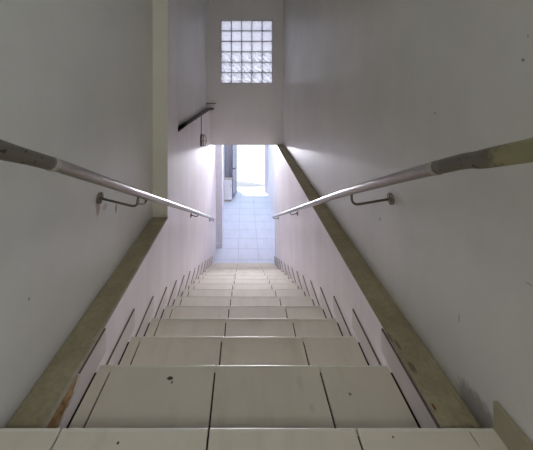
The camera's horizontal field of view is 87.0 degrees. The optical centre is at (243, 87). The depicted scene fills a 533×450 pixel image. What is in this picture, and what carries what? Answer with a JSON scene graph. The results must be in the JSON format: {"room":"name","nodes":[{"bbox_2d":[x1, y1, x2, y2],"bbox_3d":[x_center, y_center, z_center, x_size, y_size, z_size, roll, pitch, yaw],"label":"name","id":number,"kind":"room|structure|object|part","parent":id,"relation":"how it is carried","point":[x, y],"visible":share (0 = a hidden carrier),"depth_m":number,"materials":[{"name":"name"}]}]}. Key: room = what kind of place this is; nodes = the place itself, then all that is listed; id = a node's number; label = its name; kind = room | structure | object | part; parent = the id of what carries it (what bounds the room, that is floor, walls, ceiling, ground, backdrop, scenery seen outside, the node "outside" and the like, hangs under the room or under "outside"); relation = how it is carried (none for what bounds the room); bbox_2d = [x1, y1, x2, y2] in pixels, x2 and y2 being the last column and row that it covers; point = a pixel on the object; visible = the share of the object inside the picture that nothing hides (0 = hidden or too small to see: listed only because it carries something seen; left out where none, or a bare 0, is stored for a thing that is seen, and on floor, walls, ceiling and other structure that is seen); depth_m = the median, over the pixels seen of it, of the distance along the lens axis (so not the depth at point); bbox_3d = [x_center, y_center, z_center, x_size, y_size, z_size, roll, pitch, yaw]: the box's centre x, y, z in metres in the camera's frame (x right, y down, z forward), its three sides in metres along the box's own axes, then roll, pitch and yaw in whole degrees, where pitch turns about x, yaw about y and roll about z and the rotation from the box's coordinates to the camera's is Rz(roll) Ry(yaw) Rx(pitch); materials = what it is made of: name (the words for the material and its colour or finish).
{"room":"indoor stairwell","nodes":[
{"label":"indoor stairwell","id":0,"kind":"room"},
{"bbox_2d":[0,0,152,427],"bbox_3d":[-0.893,-0.400,0.033,0.250,2.980,4.666,0,0,0],"label":"wall","id":1,"kind":"structure","parent":0,"point":[76,76],"depth_m":1.20,"materials":[{"name":"paint"}]},
{"bbox_2d":[153,0,177,216],"bbox_3d":[-0.830,-0.396,2.554,0.377,2.988,0.375,0,0,0],"label":"pillar","id":2,"kind":"structure","parent":1,"relation":"attached to","point":[165,12],"depth_m":2.37,"materials":[{"name":"paint"}]},
{"bbox_2d":[4,110,225,427],"bbox_3d":[-0.860,2.075,5.426,0.463,3.310,9.196,0,0,0],"label":"wall","id":3,"kind":"structure","parent":0,"point":[184,242],"depth_m":2.89,"materials":[{"name":"paint"}]},
{"bbox_2d":[5,217,167,427],"bbox_3d":[-0.702,1.093,1.607,0.132,0.013,1.518,0,0,0],"label":"ledge","id":4,"kind":"object","parent":3,"relation":"on","point":[40,405],"visible":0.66,"depth_m":1.19,"materials":[{"name":"paint"}]},
{"bbox_2d":[0,139,214,221],"bbox_3d":[-0.649,1.262,2.369,0.241,2.467,5.782,0,0,0],"label":"handrail","id":5,"kind":"object","parent":3,"relation":"attached to","point":[9,152],"visible":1,"depth_m":0.91,"materials":[{"name":"metal"}]},
{"bbox_2d":[200,116,206,146],"bbox_3d":[-0.597,0.648,4.200,0.087,0.457,0.124,0,0,0],"label":"lamp","id":6,"kind":"object","parent":3,"relation":"attached to","point":[203,140],"visible":1,"depth_m":4.16,"materials":[{"name":"metal"}]},
{"bbox_3d":[-0.591,0.785,4.200,0.056,0.160,0.104,0,0,0],"label":"lamp glass","id":7,"kind":"part","parent":6,"relation":"part of","materials":[{"name":"white glass"}]},
{"bbox_2d":[216,145,222,247],"bbox_3d":[-0.591,2.415,6.598,0.201,2.630,0.172,0,0,0],"label":"pilaster","id":8,"kind":"object","parent":3,"relation":"attached to","point":[219,148],"visible":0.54,"depth_m":6.52,"materials":[{"name":"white paint"}]},
{"bbox_2d":[178,0,205,124],"bbox_3d":[-0.840,-0.740,4.148,0.250,2.300,2.813,0,0,0],"label":"wall","id":9,"kind":"structure","parent":0,"point":[191,13],"depth_m":3.85,"materials":[{"name":"paint"}]},
{"bbox_2d":[178,108,213,131],"bbox_3d":[-0.643,0.405,4.073,0.144,0.050,2.663,0,0,0],"label":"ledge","id":10,"kind":"object","parent":9,"relation":"attached to","point":[205,110],"visible":0.89,"depth_m":3.89,"materials":[{"name":"paint"}]},
{"bbox_2d":[226,145,230,177],"bbox_3d":[-0.113,2.415,10.124,1.975,2.630,0.200,0,0,0],"label":"wall","id":11,"kind":"structure","parent":0,"point":[228,147],"depth_m":10.02,"materials":[{"name":"paint"}]},
{"bbox_2d":[231,145,236,197],"bbox_3d":[-0.294,2.649,9.730,0.113,2.138,0.555,0,0,12],"label":"door leaf","id":12,"kind":"structure","parent":11,"relation":"in","point":[233,147],"depth_m":9.68,"materials":[{"name":"grey paint"}]},
{"bbox_3d":[-0.325,2.649,9.736,0.035,2.138,0.555,0,0,12],"label":"panel","id":13,"kind":"part","parent":12,"relation":"part of","materials":[{"name":"grey paint"}]},
{"bbox_2d":[206,0,282,144],"bbox_3d":[0.026,-0.395,5.479,1.983,2.990,0.150,0,0,0],"label":"wall","id":14,"kind":"structure","parent":0,"point":[243,113],"depth_m":5.40,"materials":[{"name":"paint"}]},
{"bbox_2d":[221,20,271,82],"bbox_3d":[0.063,-0.704,5.454,0.994,1.216,0.084,0,0,0],"label":"window","id":15,"kind":"structure","parent":14,"relation":"in","point":[235,54],"depth_m":5.42,"materials":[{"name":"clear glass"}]},
{"bbox_2d":[214,188,274,263],"bbox_3d":[0.117,3.830,8.043,1.516,0.200,4.763,0,0,0],"label":"floor","id":16,"kind":"structure","parent":0,"point":[248,222],"depth_m":7.38,"materials":[{"name":"tile"}]},
{"bbox_2d":[224,178,231,200],"bbox_3d":[-0.508,3.357,9.244,0.261,0.745,0.192,0,0,0],"label":"base cabinet","id":17,"kind":"object","parent":16,"relation":"on","point":[227,181],"visible":1,"depth_m":9.17,"materials":[{"name":"white laminate"}]},
{"bbox_2d":[57,256,439,435],"bbox_3d":[0.000,2.417,3.286,1.279,2.627,4.916,0,0,0],"label":"staircase","id":18,"kind":"structure","parent":16,"relation":"on","point":[243,345],"depth_m":1.21,"materials":[{"name":"beige tile"}]},
{"bbox_2d":[0,428,508,449],"bbox_3d":[0.000,1.130,-0.726,1.536,0.201,3.148,0,0,0],"label":"floor","id":19,"kind":"structure","parent":0,"point":[10,438],"depth_m":0.82,"materials":[{"name":"beige tile"}]},
{"bbox_2d":[268,145,482,427],"bbox_3d":[0.908,2.414,5.526,0.534,2.632,9.396,0,0,0],"label":"wall","id":20,"kind":"structure","parent":0,"point":[302,242],"depth_m":2.64,"materials":[{"name":"paint"}]},
{"bbox_2d":[264,145,267,191],"bbox_3d":[0.818,2.605,10.109,0.115,2.250,0.230,0,0,0],"label":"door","id":21,"kind":"structure","parent":20,"relation":"in","point":[265,146],"depth_m":9.99,"materials":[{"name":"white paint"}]},
{"bbox_2d":[277,145,481,427],"bbox_3d":[0.703,1.092,3.126,0.131,0.012,4.556,0,0,0],"label":"ledge","id":22,"kind":"object","parent":20,"relation":"on","point":[449,409],"visible":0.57,"depth_m":1.24,"materials":[{"name":"paint"}]},
{"bbox_2d":[272,137,532,219],"bbox_3d":[0.649,1.217,2.301,0.240,2.410,5.854,0,0,0],"label":"handrail","id":23,"kind":"object","parent":20,"relation":"attached to","point":[518,152],"visible":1,"depth_m":0.74,"materials":[{"name":"metal"}]},
{"bbox_2d":[283,0,532,443],"bbox_3d":[0.893,-0.400,1.627,0.250,2.980,7.854,0,0,0],"label":"wall","id":24,"kind":"structure","parent":0,"point":[373,89],"depth_m":1.13,"materials":[{"name":"paint"}]},
{"bbox_2d":[493,401,532,449],"bbox_3d":[0.761,0.988,-0.726,0.014,0.085,3.148,0,0,0],"label":"baseboard","id":25,"kind":"structure","parent":24,"relation":"attached to","point":[504,426],"depth_m":0.80,"materials":[{"name":"tile"}]},
{"label":"outside","id":26,"kind":"structure","parent":0,"visible":0},
{"bbox_2d":[237,145,263,185],"bbox_3d":[0.000,3.705,25.322,18.000,0.450,29.356,0,0,0],"label":"street","id":27,"kind":"structure","parent":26,"point":[250,158],"depth_m":13.01,"materials":[{"name":"white"}]},
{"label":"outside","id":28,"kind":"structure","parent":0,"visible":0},
{"bbox_2d":[237,186,263,187],"bbox_3d":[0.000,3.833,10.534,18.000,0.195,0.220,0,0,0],"label":"threshold","id":29,"kind":"object","parent":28,"point":[237,186],"visible":0.07,"depth_m":10.56,"materials":[{"name":"concrete"}]}
]}

